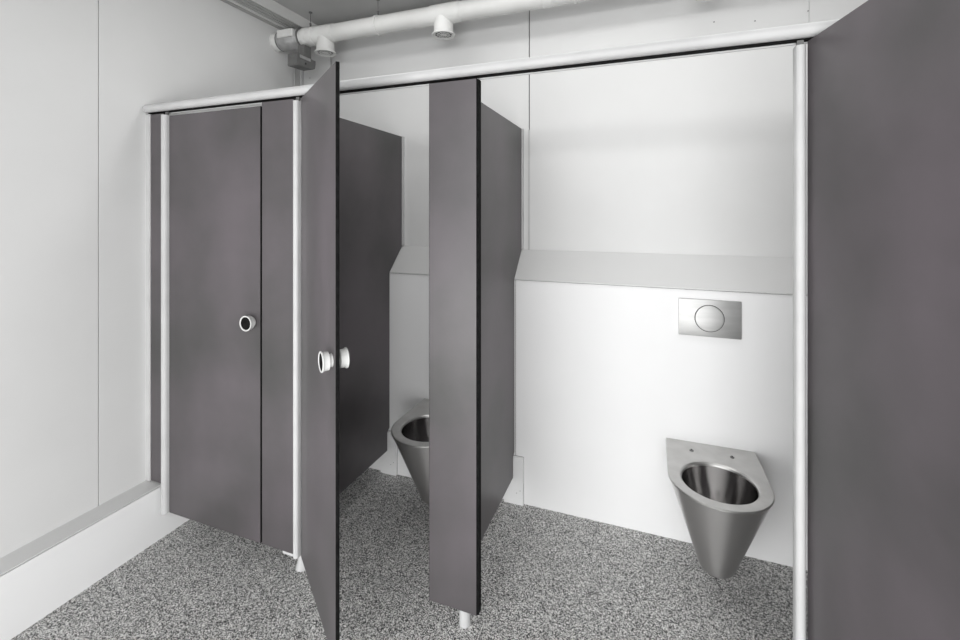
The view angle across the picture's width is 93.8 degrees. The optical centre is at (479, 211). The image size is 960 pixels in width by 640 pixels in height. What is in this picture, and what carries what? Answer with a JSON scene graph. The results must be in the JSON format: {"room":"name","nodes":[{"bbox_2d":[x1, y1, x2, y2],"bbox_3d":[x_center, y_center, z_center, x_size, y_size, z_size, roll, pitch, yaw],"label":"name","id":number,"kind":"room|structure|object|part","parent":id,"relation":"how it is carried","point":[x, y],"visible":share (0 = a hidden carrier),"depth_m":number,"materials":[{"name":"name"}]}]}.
{"room":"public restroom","nodes":[
{"label":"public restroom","id":0,"kind":"room"},
{"bbox_2d":[0,0,299,557],"bbox_3d":[-1.839,0.143,1.274,0.074,2.653,3.723,0,0,21],"label":"wall","id":1,"kind":"structure","parent":0,"point":[77,77],"depth_m":1.80,"materials":[{"name":"white paint"}]},
{"bbox_2d":[0,480,160,575],"bbox_3d":[-1.702,1.228,1.416,0.082,0.021,2.930,0,0,21],"label":"trim","id":2,"kind":"structure","parent":1,"relation":"attached to","point":[45,542],"depth_m":1.74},
{"bbox_2d":[0,486,189,639],"bbox_3d":[-1.704,1.352,1.416,0.079,0.235,2.930,0,0,21],"label":"baseboard","id":3,"kind":"structure","parent":1,"relation":"attached to","point":[30,591],"depth_m":1.73,"materials":[{"name":"white paint"}]},
{"bbox_2d":[146,113,164,482],"bbox_3d":[-1.459,0.387,2.027,0.111,1.657,0.023,0,0,21],"label":"panel","id":4,"kind":"object","parent":1,"relation":"attached to","point":[153,122],"visible":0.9,"depth_m":2.02,"materials":[{"name":"grey laminate"}]},
{"bbox_2d":[274,0,461,24],"bbox_3d":[-0.167,-1.220,0.918,3.454,0.074,3.219,0,0,21],"label":"ceiling","id":5,"kind":"structure","parent":0,"point":[323,11],"depth_m":2.60,"materials":[{"name":"white paint"}]},
{"bbox_2d":[221,0,317,29],"bbox_3d":[-1.636,-1.153,1.467,0.170,0.062,3.072,0,0,21],"label":"duct","id":6,"kind":"object","parent":5,"relation":"attached to","point":[270,12],"depth_m":2.57,"materials":[{"name":"white metal"}]},
{"bbox_2d":[269,0,712,56],"bbox_3d":[0.300,-1.054,2.167,3.308,0.258,0.130,0,0,21],"label":"pipe","id":7,"kind":"object","parent":5,"relation":"hanging from","point":[442,16],"visible":0.98,"depth_m":2.40,"materials":[{"name":"white plastic"}]},
{"bbox_3d":[-1.148,-1.052,2.647,0.118,0.047,0.016,0,0,20],"label":"collar plate","id":8,"kind":"part","parent":7,"relation":"part of","materials":[{"name":"white plastic"}]},
{"bbox_2d":[288,44,315,70],"bbox_3d":[-1.038,-0.906,2.628,0.077,0.141,0.153,0,0,21],"label":"box","id":9,"kind":"object","parent":7,"relation":"attached to","point":[302,60],"visible":1,"depth_m":2.61,"materials":[{"name":"grey plastic"}]},
{"bbox_2d":[317,51,333,55],"bbox_3d":[-0.902,-0.929,2.621,0.097,0.003,0.097,0,0,20],"label":"grille","id":10,"kind":"object","parent":7,"relation":"attached to","point":[321,53],"depth_m":2.63,"materials":[{"name":"white plastic"}]},
{"bbox_2d":[434,32,452,38],"bbox_3d":[-0.191,-0.929,2.355,0.097,0.003,0.097,0,0,20],"label":"grille","id":11,"kind":"object","parent":7,"relation":"attached to","point":[437,35],"depth_m":2.36,"materials":[{"name":"white plastic"}]},
{"bbox_2d":[11,468,807,639],"bbox_3d":[-0.373,1.507,0.367,3.454,0.074,4.395,0,0,21],"label":"floor","id":12,"kind":"structure","parent":0,"point":[546,574],"depth_m":1.75,"materials":[{"name":"grey stone"}]},
{"bbox_2d":[262,99,304,571],"bbox_3d":[-0.774,0.514,1.833,0.169,1.911,0.130,0,0,21],"label":"panel","id":13,"kind":"object","parent":12,"relation":"on","point":[277,116],"visible":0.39,"depth_m":1.77,"materials":[{"name":"grey laminate"}]},
{"bbox_2d":[380,430,397,475],"bbox_3d":[-0.512,1.351,2.525,0.101,0.237,0.019,0,0,21],"label":"pipe cover","id":14,"kind":"object","parent":12,"relation":"on","point":[389,459],"visible":0.71,"depth_m":2.51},
{"bbox_2d":[429,78,480,627],"bbox_3d":[-0.069,0.514,1.566,0.181,1.911,0.124,0,0,21],"label":"panel","id":15,"kind":"object","parent":12,"relation":"on","point":[454,106],"visible":1,"depth_m":1.50,"materials":[{"name":"grey laminate"}]},
{"bbox_2d":[504,455,523,505],"bbox_3d":[0.171,1.351,2.269,0.101,0.237,0.019,0,0,21],"label":"pipe cover","id":16,"kind":"object","parent":12,"relation":"on","point":[514,494],"visible":0.82,"depth_m":2.26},
{"bbox_2d":[369,273,807,570],"bbox_3d":[0.346,0.908,2.290,3.308,1.125,0.143,0,0,21],"label":"wall","id":17,"kind":"structure","parent":12,"relation":"on","point":[604,374],"depth_m":2.09,"materials":[{"name":"white paint"}]},
{"bbox_2d":[391,398,428,503],"bbox_3d":[-0.223,1.198,2.179,0.355,0.373,0.464,0,0,21],"label":"toilet","id":18,"kind":"object","parent":17,"relation":"attached to","point":[410,432],"visible":0.49,"depth_m":2.09,"materials":[{"name":"silver metal"}]},
{"bbox_3d":[-0.222,1.206,2.180,0.349,0.358,0.460,0,0,20],"label":"bowl","id":19,"kind":"part","parent":18,"relation":"part of","materials":[{"name":"silver metal"}]},
{"bbox_2d":[402,418,428,441],"bbox_3d":[-0.242,1.141,2.127,0.258,0.225,0.258,0,0,20],"label":"basin","id":20,"kind":"object","parent":18,"relation":"in","point":[413,429],"depth_m":2.22,"materials":[{"name":"silver metal"}]},
{"bbox_2d":[390,246,807,295],"bbox_3d":[0.345,0.272,2.287,3.308,0.141,0.146,0,0,21],"label":"ledge","id":21,"kind":"object","parent":17,"relation":"on","point":[769,275],"visible":0.44,"depth_m":2.11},
{"bbox_2d":[678,298,741,339],"bbox_3d":[1.001,0.465,1.960,0.246,0.161,0.017,0,0,21],"label":"flush plate","id":22,"kind":"object","parent":17,"relation":"attached to","point":[696,317],"visible":1,"depth_m":1.95,"materials":[{"name":"silver metal"}]},
{"bbox_2d":[666,438,774,578],"bbox_3d":[0.923,1.198,1.751,0.355,0.373,0.464,0,0,21],"label":"toilet","id":23,"kind":"object","parent":17,"relation":"attached to","point":[724,495],"visible":1,"depth_m":1.70,"materials":[{"name":"silver metal"}]},
{"bbox_3d":[0.923,1.206,1.752,0.349,0.358,0.460,0,0,20],"label":"bowl","id":24,"kind":"part","parent":23,"relation":"part of","materials":[{"name":"silver metal"}]},
{"bbox_2d":[682,466,758,504],"bbox_3d":[0.904,1.141,1.699,0.258,0.225,0.258,0,0,20],"label":"basin","id":25,"kind":"object","parent":23,"relation":"in","point":[726,485],"depth_m":1.78,"materials":[{"name":"silver metal"}]},
{"bbox_2d":[300,0,867,257],"bbox_3d":[0.384,0.143,2.390,3.454,2.653,0.075,0,0,21],"label":"wall","id":26,"kind":"structure","parent":0,"point":[693,155],"depth_m":2.22,"materials":[{"name":"white paint"}]},
{"bbox_2d":[301,70,302,85],"bbox_3d":[-1.157,-0.383,2.919,0.024,1.139,0.017,0,0,21],"label":"conduit","id":27,"kind":"object","parent":26,"relation":"attached to","point":[301,70],"visible":0.02,"depth_m":2.91,"materials":[{"name":"metal"}]},
{"bbox_2d":[340,118,404,492],"bbox_3d":[-0.628,0.443,2.226,0.033,1.777,0.944,0,0,21],"label":"partition","id":28,"kind":"structure","parent":26,"relation":"attached to","point":[372,160],"depth_m":2.33,"materials":[{"name":"grey laminate"}]},
{"bbox_2d":[481,102,523,539],"bbox_3d":[0.055,0.443,1.971,0.033,1.777,0.944,0,0,21],"label":"partition","id":29,"kind":"structure","parent":26,"relation":"attached to","point":[502,141],"depth_m":2.02,"materials":[{"name":"grey laminate"}]},
{"bbox_2d":[528,130,529,249],"bbox_3d":[0.261,-0.118,2.395,0.010,0.640,0.005,0,0,21],"label":"trim","id":30,"kind":"structure","parent":26,"relation":"attached to","point":[528,130],"depth_m":2.39,"materials":[{"name":"metal"}]},
{"bbox_3d":[1.417,0.143,0.326,0.074,2.653,3.219,0,0,20],"label":"wall","id":31,"kind":"structure","parent":0,"visible":0},
{"bbox_2d":[143,19,839,113],"bbox_3d":[0.043,-0.462,1.462,3.296,0.043,0.059,0,0,21],"label":"rail","id":32,"kind":"object","parent":31,"relation":"attached to","point":[781,36],"visible":0.82,"depth_m":1.38,"materials":[{"name":"metal"}]},
{"bbox_2d":[161,112,169,514],"bbox_3d":[-1.395,0.441,1.993,0.031,1.782,0.035,0,0,21],"label":"support post","id":33,"kind":"object","parent":32,"relation":"attached to","point":[164,118],"visible":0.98,"depth_m":1.98,"materials":[{"name":"metal"}]},
{"bbox_2d":[169,106,261,542],"bbox_3d":[-1.126,0.453,1.902,0.530,1.758,0.078,0,0,21],"label":"door","id":34,"kind":"structure","parent":33,"relation":"attached to","point":[215,157],"depth_m":1.89,"materials":[{"name":"grey laminate"}]},
{"bbox_3d":[-0.930,0.445,1.805,0.062,0.062,0.034,0,0,20],"label":"knob","id":35,"kind":"part","parent":34,"relation":"part of","materials":[{"name":"silver metal"}]},
{"bbox_2d":[293,97,300,558],"bbox_3d":[-0.708,0.441,1.738,0.024,1.782,0.032,0,0,21],"label":"support post","id":36,"kind":"object","parent":32,"relation":"attached to","point":[296,103],"visible":0.89,"depth_m":1.73,"materials":[{"name":"metal"}]},
{"bbox_2d":[301,61,349,639],"bbox_3d":[-0.550,0.445,1.525,0.078,1.773,0.500,0,0,-33],"label":"door","id":37,"kind":"structure","parent":36,"relation":"attached to","point":[322,358],"depth_m":1.45,"materials":[{"name":"grey laminate"}]},
{"bbox_3d":[-0.459,0.445,1.341,0.034,0.062,0.062,0,0,-33],"label":"knob","id":38,"kind":"part","parent":37,"relation":"part of","materials":[{"name":"silver metal"}]},
{"bbox_3d":[-0.422,0.445,1.365,0.034,0.062,0.062,0,0,-33],"label":"knob","id":39,"kind":"part","parent":37,"relation":"part of","materials":[{"name":"silver metal"}]},
{"bbox_2d":[793,40,805,639],"bbox_3d":[0.829,0.441,1.163,0.024,1.782,0.032,0,0,21],"label":"support post","id":40,"kind":"object","parent":32,"relation":"attached to","point":[799,51],"visible":1,"depth_m":1.15,"materials":[{"name":"metal"}]},
{"bbox_2d":[808,0,959,639],"bbox_3d":[0.778,0.445,0.722,0.078,1.773,0.884,0,0,9],"label":"door","id":41,"kind":"structure","parent":40,"relation":"attached to","point":[884,77],"depth_m":0.89,"materials":[{"name":"grey laminate"}]}
]}

